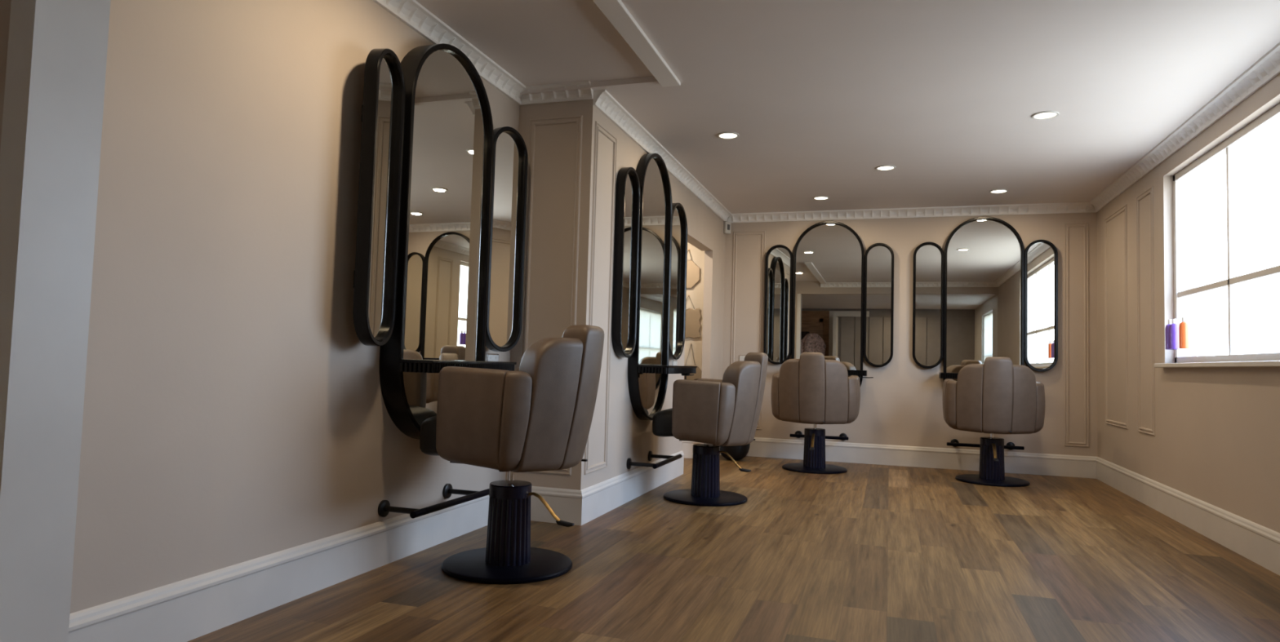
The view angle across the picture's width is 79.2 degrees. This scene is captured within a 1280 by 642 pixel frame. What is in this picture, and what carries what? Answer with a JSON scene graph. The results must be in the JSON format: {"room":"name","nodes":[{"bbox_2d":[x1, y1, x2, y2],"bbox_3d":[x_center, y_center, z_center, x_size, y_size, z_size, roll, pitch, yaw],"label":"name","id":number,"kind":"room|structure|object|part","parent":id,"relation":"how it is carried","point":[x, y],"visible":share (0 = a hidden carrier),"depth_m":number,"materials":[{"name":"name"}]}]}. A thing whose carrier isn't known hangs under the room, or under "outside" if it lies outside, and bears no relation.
{"room":"salon","nodes":[
{"label":"salon","id":0,"kind":"room"},
{"bbox_2d":[0,0,11,148],"bbox_3d":[0.013,-0.332,1.280,5.030,2.800,0.100,1,-3,18],"label":"wall","id":1,"kind":"structure","parent":0,"point":[5,5],"depth_m":1.70,"materials":[{"name":"paint"}]},
{"bbox_2d":[0,0,110,641],"bbox_3d":[-1.302,-0.186,1.696,0.075,2.480,0.160,1,-3,18],"label":"trim","id":2,"kind":"structure","parent":1,"relation":"attached to","point":[54,95],"depth_m":1.66,"materials":[{"name":"white paint"}]},
{"bbox_2d":[70,0,519,613],"bbox_3d":[-1.383,-0.255,3.432,0.150,2.800,3.340,1,-3,18],"label":"wall","id":3,"kind":"structure","parent":0,"point":[235,412],"depth_m":2.84,"materials":[{"name":"paint"}]},
{"bbox_2d":[352,48,405,346],"bbox_3d":[-1.202,-0.560,3.492,0.126,1.345,0.315,1,-3,5],"label":"mirror","id":4,"kind":"object","parent":3,"relation":"attached to","point":[383,108],"visible":1,"depth_m":3.47,"materials":[{"name":"black paint"}]},
{"bbox_2d":[368,55,397,339],"bbox_3d":[-1.173,-0.559,3.489,0.006,1.297,0.267,1,-3,5],"label":"mirror glass","id":5,"kind":"object","parent":4,"relation":"attached to","point":[385,188],"depth_m":3.53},
{"bbox_2d":[377,484,488,519],"bbox_3d":[-1.029,0.915,3.928,0.242,0.080,0.740,1,-3,18],"label":"rail","id":6,"kind":"object","parent":3,"relation":"attached to","point":[384,508],"visible":0.88,"depth_m":3.75,"materials":[{"name":"black metal"}]},
{"bbox_3d":[-1.118,0.898,3.663,0.215,0.027,0.027,1,-3,18],"label":"bracket arm","id":7,"kind":"part","parent":6,"relation":"part of","materials":[{"name":"black metal"}]},
{"bbox_3d":[-0.946,0.932,4.195,0.215,0.027,0.027,1,-3,18],"label":"bracket arm","id":8,"kind":"part","parent":6,"relation":"part of","materials":[{"name":"black metal"}]},
{"bbox_2d":[379,43,493,439],"bbox_3d":[-1.038,-0.413,4.056,0.118,2.060,0.800,1,-3,18],"label":"mirror","id":9,"kind":"object","parent":3,"relation":"attached to","point":[445,229],"visible":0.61,"depth_m":3.96,"materials":[{"name":"black paint"}]},
{"bbox_2d":[403,49,487,425],"bbox_3d":[-1.011,-0.412,4.048,0.006,2.010,0.750,1,-3,18],"label":"mirror glass","id":10,"kind":"object","parent":9,"relation":"attached to","point":[446,260],"depth_m":4.02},
{"bbox_2d":[397,360,516,373],"bbox_3d":[-0.901,0.260,3.994,0.190,0.108,0.906,1,-3,18],"label":"shelf","id":11,"kind":"object","parent":9,"relation":"attached to","point":[405,366],"visible":0.6,"depth_m":3.62,"materials":[{"name":"black paint"}]},
{"bbox_3d":[-0.910,0.212,3.965,0.190,0.015,0.840,1,-3,18],"label":"shelf","id":12,"kind":"part","parent":11,"relation":"part of","materials":[{"name":"black paint"}]},
{"bbox_2d":[373,0,593,105],"bbox_3d":[-1.025,-1.540,3.423,0.510,0.095,3.190,1,-3,18],"label":"crown molding","id":13,"kind":"structure","parent":3,"relation":"attached to","point":[413,14],"depth_m":4.44,"materials":[{"name":"white paint"}]},
{"bbox_2d":[485,353,498,361],"bbox_3d":[-0.894,0.242,4.695,0.013,0.086,0.146,1,-3,18],"label":"wall socket","id":14,"kind":"object","parent":3,"relation":"attached to","point":[490,357],"visible":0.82,"depth_m":4.68,"materials":[{"name":"white plastic"}]},
{"bbox_2d":[485,126,528,351],"bbox_3d":[-0.837,-0.489,4.623,0.126,1.345,0.315,0,-4,31],"label":"mirror","id":15,"kind":"object","parent":3,"relation":"attached to","point":[510,157],"visible":0.8,"depth_m":4.63,"materials":[{"name":"black paint"}]},
{"bbox_2d":[67,437,1279,641],"bbox_3d":[1.307,1.185,4.678,4.230,0.210,7.330,1,-3,18],"label":"baseboard","id":16,"kind":"structure","parent":3,"relation":"attached to","point":[185,611],"depth_m":4.05,"materials":[{"name":"white paint"}]},
{"bbox_2d":[506,99,688,490],"bbox_3d":[-0.271,-0.084,6.046,0.660,2.800,2.430,1,-3,18],"label":"wall pier","id":17,"kind":"object","parent":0,"point":[632,437],"visible":0.29,"depth_m":4.92,"materials":[{"name":"paint"}]},
{"bbox_2d":[520,115,582,475],"bbox_3d":[-0.569,-0.176,4.862,0.370,2.250,0.012,1,-3,18],"label":"trim","id":18,"kind":"structure","parent":17,"relation":"attached to","point":[578,120],"depth_m":4.89,"materials":[{"name":"paint"}]},
{"bbox_2d":[583,120,617,475],"bbox_3d":[-0.250,-0.146,5.017,0.012,2.225,0.390,1,-3,18],"label":"trim","id":19,"kind":"structure","parent":17,"relation":"attached to","point":[587,470],"depth_m":5.11,"materials":[{"name":"paint"}]},
{"bbox_2d":[611,167,640,358],"bbox_3d":[-0.094,-0.411,5.403,0.065,1.335,0.358,1,-3,18],"label":"mirror","id":20,"kind":"object","parent":17,"relation":"attached to","point":[628,191],"visible":1,"depth_m":5.38,"materials":[{"name":"black paint"}]},
{"bbox_2d":[621,172,635,353],"bbox_3d":[-0.095,-0.411,5.403,0.006,1.285,0.308,1,-3,18],"label":"mirror glass","id":21,"kind":"object","parent":20,"relation":"attached to","point":[628,296],"depth_m":5.45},
{"bbox_2d":[627,153,672,421],"bbox_3d":[0.090,-0.266,5.962,0.075,2.055,0.820,1,-3,18],"label":"mirror","id":22,"kind":"object","parent":17,"relation":"attached to","point":[647,392],"visible":0.91,"depth_m":5.95,"materials":[{"name":"black paint"}]},
{"bbox_2d":[638,157,668,417],"bbox_3d":[0.095,-0.266,5.960,0.006,2.005,0.770,1,-3,18],"label":"mirror glass","id":23,"kind":"object","parent":22,"relation":"attached to","point":[654,300],"depth_m":5.99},
{"bbox_2d":[637,364,697,379],"bbox_3d":[0.229,0.395,5.905,0.233,0.108,0.906,1,-3,18],"label":"shelf","id":24,"kind":"object","parent":22,"relation":"attached to","point":[685,371],"visible":0.99,"depth_m":5.51,"materials":[{"name":"black paint"}]},
{"bbox_3d":[0.220,0.346,5.876,0.233,0.015,0.840,1,-3,18],"label":"shelf","id":25,"kind":"part","parent":24,"relation":"part of","materials":[{"name":"black paint"}]},
{"bbox_2d":[626,451,681,469],"bbox_3d":[0.110,1.047,5.794,0.242,0.080,0.700,1,-3,18],"label":"rail","id":26,"kind":"object","parent":17,"relation":"attached to","point":[629,464],"visible":1,"depth_m":5.61,"materials":[{"name":"black metal"}]},
{"bbox_3d":[0.027,1.032,5.548,0.215,0.027,0.027,1,-3,18],"label":"bracket arm","id":27,"kind":"part","parent":26,"relation":"part of","materials":[{"name":"black metal"}]},
{"bbox_3d":[0.186,1.063,6.042,0.215,0.027,0.027,1,-3,18],"label":"bracket arm","id":28,"kind":"part","parent":26,"relation":"part of","materials":[{"name":"black metal"}]},
{"bbox_2d":[671,360,677,365],"bbox_3d":[0.303,0.385,6.742,0.013,0.086,0.146,1,-3,18],"label":"wall socket","id":29,"kind":"object","parent":17,"relation":"attached to","point":[673,362],"visible":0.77,"depth_m":6.72,"materials":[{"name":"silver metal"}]},
{"bbox_2d":[668,202,688,359],"bbox_3d":[0.298,-0.340,6.585,0.065,1.340,0.478,0,-3,20],"label":"mirror","id":30,"kind":"object","parent":17,"relation":"attached to","point":[679,232],"visible":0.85,"depth_m":6.66,"materials":[{"name":"black paint"}]},
{"bbox_2d":[592,42,1279,222],"bbox_3d":[1.621,-1.360,4.736,3.720,0.095,7.330,1,-3,18],"label":"crown molding","id":31,"kind":"object","parent":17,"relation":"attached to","point":[1267,68],"visible":0.95,"depth_m":6.37,"materials":[{"name":"white paint"}]},
{"bbox_2d":[684,242,704,370],"bbox_3d":[-0.394,0.103,8.659,2.320,2.700,0.120,1,-3,18],"label":"wall","id":32,"kind":"structure","parent":0,"point":[695,294],"depth_m":8.29,"materials":[{"name":"paint"}]},
{"bbox_2d":[682,440,700,458],"bbox_3d":[-0.450,1.341,8.525,2.320,0.210,0.021,1,-3,18],"label":"baseboard","id":33,"kind":"structure","parent":32,"relation":"attached to","point":[687,446],"depth_m":8.20,"materials":[{"name":"white paint"}]},
{"bbox_2d":[684,295,701,338],"bbox_3d":[0.517,-0.047,8.302,0.284,0.467,0.017,1,-3,18],"label":"mirror","id":34,"kind":"object","parent":32,"relation":"attached to","point":[693,317],"visible":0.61,"depth_m":8.27,"materials":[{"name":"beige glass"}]},
{"bbox_2d":[684,308,701,338],"bbox_3d":[0.514,0.024,8.293,0.284,0.324,0.007,1,-3,18],"label":"mirror glass","id":35,"kind":"object","parent":34,"relation":"attached to","point":[693,317],"depth_m":8.27,"materials":[{"name":"beige"}]},
{"bbox_2d":[686,249,699,288],"bbox_3d":[0.498,-0.564,8.340,0.305,0.422,0.017,1,-3,18],"label":"octagonal mirror","id":36,"kind":"object","parent":32,"relation":"attached to","point":[692,269],"visible":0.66,"depth_m":8.31,"materials":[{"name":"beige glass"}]},
{"bbox_2d":[684,343,702,380],"bbox_3d":[0.535,0.498,8.262,0.280,0.520,0.017,1,-3,18],"label":"mirror","id":37,"kind":"object","parent":32,"relation":"attached to","point":[699,372],"visible":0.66,"depth_m":8.23,"materials":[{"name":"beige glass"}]},
{"bbox_2d":[684,365,702,380],"bbox_3d":[0.530,0.616,8.251,0.280,0.285,0.007,1,-3,18],"label":"mirror glass","id":38,"kind":"object","parent":37,"relation":"attached to","point":[699,372],"depth_m":8.23,"materials":[{"name":"beige"}]},
{"bbox_2d":[687,191,725,444],"bbox_3d":[0.637,0.045,7.976,0.120,2.800,1.810,1,-3,18],"label":"wall","id":39,"kind":"structure","parent":0,"point":[714,260],"depth_m":8.16,"materials":[{"name":"paint"}]},
{"bbox_2d":[723,221,730,234],"bbox_3d":[0.977,-1.049,8.684,0.090,0.136,0.054,4,-4,-41],"label":"sensor","id":40,"kind":"object","parent":39,"relation":"attached to","point":[726,225],"visible":1,"depth_m":8.66,"materials":[{"name":"grey plastic"}]},
{"bbox_2d":[187,455,1279,641],"bbox_3d":[-0.177,1.193,2.904,6.500,0.080,11.950,1,-3,18],"label":"floor","id":41,"kind":"structure","parent":0,"point":[865,553],"depth_m":3.71,"materials":[{"name":"brown wood"}]},
{"bbox_2d":[419,324,604,584],"bbox_3d":[-0.590,0.602,3.752,0.818,1.168,0.847,1,-3,18],"label":"salon chair","id":42,"kind":"object","parent":41,"relation":"on","point":[536,416],"visible":1,"depth_m":3.46,"materials":[{"name":"beige leather"}]},
{"bbox_2d":[419,416,439,456],"bbox_3d":[-0.701,0.548,3.791,0.580,0.211,0.584,1,-3,18],"label":"seat cushion","id":43,"kind":"object","parent":42,"relation":"on","point":[428,428],"depth_m":3.59,"materials":[{"name":"black leather"}]},
{"bbox_3d":[-0.744,0.432,3.426,0.342,0.453,0.113,1,-3,18],"label":"armrest","id":44,"kind":"part","parent":42,"relation":"part of","materials":[{"name":"beige leather"}]},
{"bbox_3d":[-0.625,0.718,3.756,0.033,0.110,0.033,1,-3,18],"label":"piston rod","id":45,"kind":"part","parent":42,"relation":"part of","materials":[{"name":"silver metal"}]},
{"bbox_3d":[-0.460,0.889,3.692,0.176,0.130,0.026,1,-3,18],"label":"pump lever","id":46,"kind":"part","parent":42,"relation":"part of","materials":[{"name":"gold metal"}]},
{"bbox_2d":[652,352,768,506],"bbox_3d":[0.533,0.777,5.772,0.818,1.097,0.847,1,-3,15],"label":"salon chair","id":47,"kind":"object","parent":41,"relation":"on","point":[716,414],"visible":1,"depth_m":5.47,"materials":[{"name":"beige leather"}]},
{"bbox_2d":[652,408,673,436],"bbox_3d":[0.419,0.759,5.804,0.580,0.211,0.584,1,-3,15],"label":"seat cushion","id":48,"kind":"object","parent":47,"relation":"on","point":[661,420],"depth_m":5.58,"materials":[{"name":"black leather"}]},
{"bbox_3d":[0.395,0.643,5.437,0.342,0.453,0.113,1,-3,15],"label":"armrest","id":49,"kind":"part","parent":47,"relation":"part of","materials":[{"name":"beige leather"}]},
{"bbox_3d":[0.584,0.686,6.145,0.342,0.453,0.113,1,-3,15],"label":"armrest","id":50,"kind":"part","parent":47,"relation":"part of","materials":[{"name":"beige leather"}]},
{"bbox_3d":[0.666,1.029,5.721,0.176,0.130,0.026,1,-3,15],"label":"pump lever","id":51,"kind":"part","parent":47,"relation":"part of","materials":[{"name":"gold metal"}]},
{"bbox_2d":[720,444,750,460],"bbox_3d":[0.992,1.336,8.175,0.342,0.264,0.342,1,-3,18],"label":"waste bin","id":52,"kind":"object","parent":41,"relation":"on","point":[737,452],"visible":0.38,"depth_m":8.04,"materials":[{"name":"black plastic"}]},
{"bbox_2d":[771,352,860,474],"bbox_3d":[1.713,0.885,7.571,0.847,1.141,0.818,1,-3,18],"label":"salon chair","id":53,"kind":"object","parent":41,"relation":"on","point":[811,388],"visible":1,"depth_m":7.29,"materials":[{"name":"beige leather"}]},
{"bbox_3d":[1.661,1.148,7.419,0.026,0.130,0.176,1,-3,18],"label":"pump lever","id":54,"kind":"part","parent":53,"relation":"part of","materials":[{"name":"gold metal"}]},
{"bbox_3d":[2.081,0.757,7.512,0.113,0.453,0.342,1,-3,18],"label":"armrest","id":55,"kind":"part","parent":53,"relation":"part of","materials":[{"name":"beige leather"}]},
{"bbox_2d":[942,356,1044,487],"bbox_3d":[3.227,0.903,7.077,0.847,1.136,0.818,1,-3,18],"label":"salon chair","id":56,"kind":"object","parent":41,"relation":"on","point":[997,396],"visible":1,"depth_m":6.80,"materials":[{"name":"beige leather"}]},
{"bbox_3d":[2.897,0.771,7.243,0.113,0.453,0.342,1,-3,18],"label":"armrest","id":57,"kind":"part","parent":56,"relation":"part of","materials":[{"name":"beige leather"}]},
{"bbox_3d":[3.175,1.164,6.924,0.026,0.130,0.176,1,-3,18],"label":"pump lever","id":58,"kind":"part","parent":56,"relation":"part of","materials":[{"name":"gold metal"}]},
{"bbox_2d":[415,0,1279,213],"bbox_3d":[1.429,-1.468,4.884,4.580,0.135,7.480,1,-3,18],"label":"ceiling","id":59,"kind":"structure","parent":0,"point":[955,130],"depth_m":4.59,"materials":[{"name":"paint"}]},
{"bbox_2d":[592,0,680,87],"bbox_3d":[-0.296,-1.530,3.182,0.115,0.023,3.179,1,-3,18],"label":"trim","id":60,"kind":"structure","parent":59,"relation":"attached to","point":[615,11],"depth_m":4.03,"materials":[{"name":"white paint"}]},
{"bbox_2d":[717,132,739,138],"bbox_3d":[0.653,-1.374,5.723,0.164,0.008,0.164,1,-3,18],"label":"recessed light","id":61,"kind":"object","parent":59,"relation":"in","point":[723,135],"visible":1,"depth_m":5.71,"materials":[{"name":"grey plastic"}]},
{"bbox_2d":[813,195,829,199],"bbox_3d":[1.814,-1.232,7.745,0.164,0.008,0.164,1,-3,18],"label":"recessed light","id":62,"kind":"object","parent":59,"relation":"in","point":[819,197],"visible":1,"depth_m":7.73,"materials":[{"name":"grey plastic"}]},
{"bbox_2d":[875,164,895,170],"bbox_3d":[2.071,-1.291,6.518,0.164,0.008,0.164,1,-3,18],"label":"recessed light","id":63,"kind":"object","parent":59,"relation":"in","point":[886,167],"visible":1,"depth_m":6.51,"materials":[{"name":"grey plastic"}]},
{"bbox_2d":[989,189,1008,193],"bbox_3d":[3.362,-1.216,7.244,0.164,0.008,0.164,1,-3,18],"label":"recessed light","id":64,"kind":"object","parent":59,"relation":"in","point":[994,191],"visible":1,"depth_m":7.24,"materials":[{"name":"grey plastic"}]},
{"bbox_2d":[1031,111,1059,119],"bbox_3d":[2.662,-1.352,5.078,0.164,0.008,0.164,1,-3,18],"label":"recessed light","id":65,"kind":"object","parent":59,"relation":"in","point":[1045,114],"visible":1,"depth_m":5.08,"materials":[{"name":"grey plastic"}]},
{"bbox_2d":[722,212,1097,457],"bbox_3d":[2.786,0.118,8.204,4.010,2.800,0.150,1,-3,18],"label":"wall","id":66,"kind":"structure","parent":0,"point":[902,404],"depth_m":8.10,"materials":[{"name":"paint"}]},
{"bbox_2d":[738,355,745,360],"bbox_3d":[1.177,0.426,8.619,0.146,0.086,0.013,1,-3,18],"label":"wall socket","id":67,"kind":"object","parent":66,"relation":"attached to","point":[741,357],"visible":0.38,"depth_m":8.63,"materials":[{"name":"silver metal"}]},
{"bbox_2d":[730,231,765,430],"bbox_3d":[1.198,0.094,8.633,0.365,2.215,0.012,1,-3,18],"label":"trim","id":68,"kind":"structure","parent":66,"relation":"attached to","point":[762,233],"depth_m":8.66,"materials":[{"name":"paint"}]},
{"bbox_2d":[763,244,793,364],"bbox_3d":[1.524,-0.182,8.512,0.300,1.320,0.060,1,-3,20],"label":"mirror","id":69,"kind":"object","parent":66,"relation":"attached to","point":[778,304],"visible":0.91,"depth_m":8.51,"materials":[{"name":"black paint"}]},
{"bbox_2d":[790,431,848,440],"bbox_3d":[1.909,1.228,8.212,0.600,0.080,0.242,1,-3,18],"label":"rail","id":70,"kind":"object","parent":66,"relation":"attached to","point":[798,434],"visible":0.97,"depth_m":8.16,"materials":[{"name":"black metal"}]},
{"bbox_2d":[791,221,864,386],"bbox_3d":[2.026,-0.071,8.351,0.750,2.030,0.060,1,-3,18],"label":"mirror","id":71,"kind":"object","parent":66,"relation":"attached to","point":[828,261],"visible":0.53,"depth_m":8.36,"materials":[{"name":"black paint"}]},
{"bbox_2d":[847,369,873,378],"bbox_3d":[1.991,0.565,8.158,0.906,0.108,0.248,1,-3,18],"label":"shelf","id":72,"kind":"object","parent":71,"relation":"attached to","point":[859,373],"visible":0.35,"depth_m":7.96,"materials":[{"name":"black paint"}]},
{"bbox_3d":[1.961,0.518,8.171,0.840,0.015,0.248,1,-3,18],"label":"shelf","id":73,"kind":"part","parent":72,"relation":"part of","materials":[{"name":"black paint"}]},
{"bbox_2d":[863,243,893,367],"bbox_3d":[2.530,-0.170,8.194,0.300,1.320,0.060,1,-3,18],"label":"mirror","id":74,"kind":"object","parent":66,"relation":"attached to","point":[878,294],"visible":1,"depth_m":8.19,"materials":[{"name":"black paint"}]},
{"bbox_2d":[912,241,943,368],"bbox_3d":[2.997,-0.165,8.043,0.300,1.320,0.060,1,-3,18],"label":"mirror","id":75,"kind":"object","parent":66,"relation":"attached to","point":[928,257],"visible":1,"depth_m":8.04,"materials":[{"name":"black paint"}]},
{"bbox_2d":[942,216,1024,381],"bbox_3d":[3.496,-0.055,7.875,0.750,2.030,0.060,1,-3,18],"label":"mirror","id":76,"kind":"object","parent":66,"relation":"attached to","point":[984,256],"visible":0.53,"depth_m":7.89,"materials":[{"name":"black paint"}]},
{"bbox_2d":[938,373,958,379],"bbox_3d":[3.461,0.581,7.682,0.906,0.108,0.248,1,-3,18],"label":"shelf","id":77,"kind":"object","parent":76,"relation":"attached to","point":[941,375],"visible":0.28,"depth_m":7.69,"materials":[{"name":"black paint"}]},
{"bbox_3d":[3.431,0.534,7.695,0.840,0.015,0.248,1,-3,18],"label":"shelf","id":78,"kind":"part","parent":77,"relation":"part of","materials":[{"name":"black paint"}]},
{"bbox_2d":[946,439,1024,450],"bbox_3d":[3.431,1.244,7.719,0.700,0.080,0.242,1,-3,18],"label":"rail","id":79,"kind":"object","parent":66,"relation":"attached to","point":[1010,446],"visible":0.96,"depth_m":7.66,"materials":[{"name":"black metal"}]},
{"bbox_2d":[1024,240,1057,372],"bbox_3d":[4.000,-0.154,7.719,0.300,1.320,0.060,1,-3,18],"label":"mirror","id":80,"kind":"object","parent":66,"relation":"attached to","point":[1041,256],"visible":1,"depth_m":7.71,"materials":[{"name":"black paint"}]},
{"bbox_2d":[1063,222,1088,447],"bbox_3d":[4.307,0.127,7.627,0.220,2.215,0.012,1,-3,18],"label":"trim","id":81,"kind":"structure","parent":66,"relation":"attached to","point":[1066,225],"depth_m":7.62,"materials":[{"name":"paint"}]},
{"bbox_2d":[1096,73,1279,533],"bbox_3d":[3.458,-0.084,4.089,0.200,2.800,7.580,1,-3,18],"label":"wall","id":82,"kind":"structure","parent":0,"point":[1215,442],"depth_m":5.62,"materials":[{"name":"paint"}]},
{"bbox_2d":[1104,204,1128,429],"bbox_3d":[4.269,-0.024,6.939,0.012,1.930,0.700,1,-3,18],"label":"trim","id":83,"kind":"structure","parent":82,"relation":"attached to","point":[1124,208],"depth_m":6.75,"materials":[{"name":"paint"}]},
{"bbox_2d":[1136,186,1155,435],"bbox_3d":[4.008,-0.074,6.132,0.012,1.930,0.400,1,-3,18],"label":"trim","id":84,"kind":"structure","parent":82,"relation":"attached to","point":[1150,191],"depth_m":6.02,"materials":[{"name":"paint"}]},
{"bbox_2d":[1154,102,1279,368],"bbox_3d":[3.485,-0.453,4.387,0.180,1.430,2.900,1,-3,18],"label":"window","id":85,"kind":"structure","parent":82,"relation":"in","point":[1227,147],"depth_m":4.83,"materials":[{"name":"white plastic"}]},
{"bbox_2d":[1164,320,1174,350],"bbox_3d":[3.839,0.099,5.596,0.062,0.218,0.062,1,-3,18],"label":"bottle","id":86,"kind":"object","parent":85,"relation":"on","point":[1170,322],"visible":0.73,"depth_m":5.59,"materials":[{"name":"purple plastic"}]},
{"bbox_2d":[1168,319,1179,349],"bbox_3d":[3.815,0.094,5.521,0.062,0.218,0.062,1,-3,18],"label":"bottle","id":87,"kind":"object","parent":85,"relation":"on","point":[1174,327],"visible":0.98,"depth_m":5.50,"materials":[{"name":"purple plastic"}]},
{"bbox_2d":[1178,317,1190,349],"bbox_3d":[3.753,0.082,5.331,0.062,0.218,0.062,1,-3,18],"label":"bottle","id":88,"kind":"object","parent":85,"relation":"on","point":[1184,327],"visible":1,"depth_m":5.31,"materials":[{"name":"orange plastic"}]},
{"bbox_3d":[3.437,0.245,4.359,0.120,0.030,2.900,1,-3,18],"label":"sill","id":89,"kind":"part","parent":85,"relation":"part of","materials":[{"name":"white paint"}]}
]}

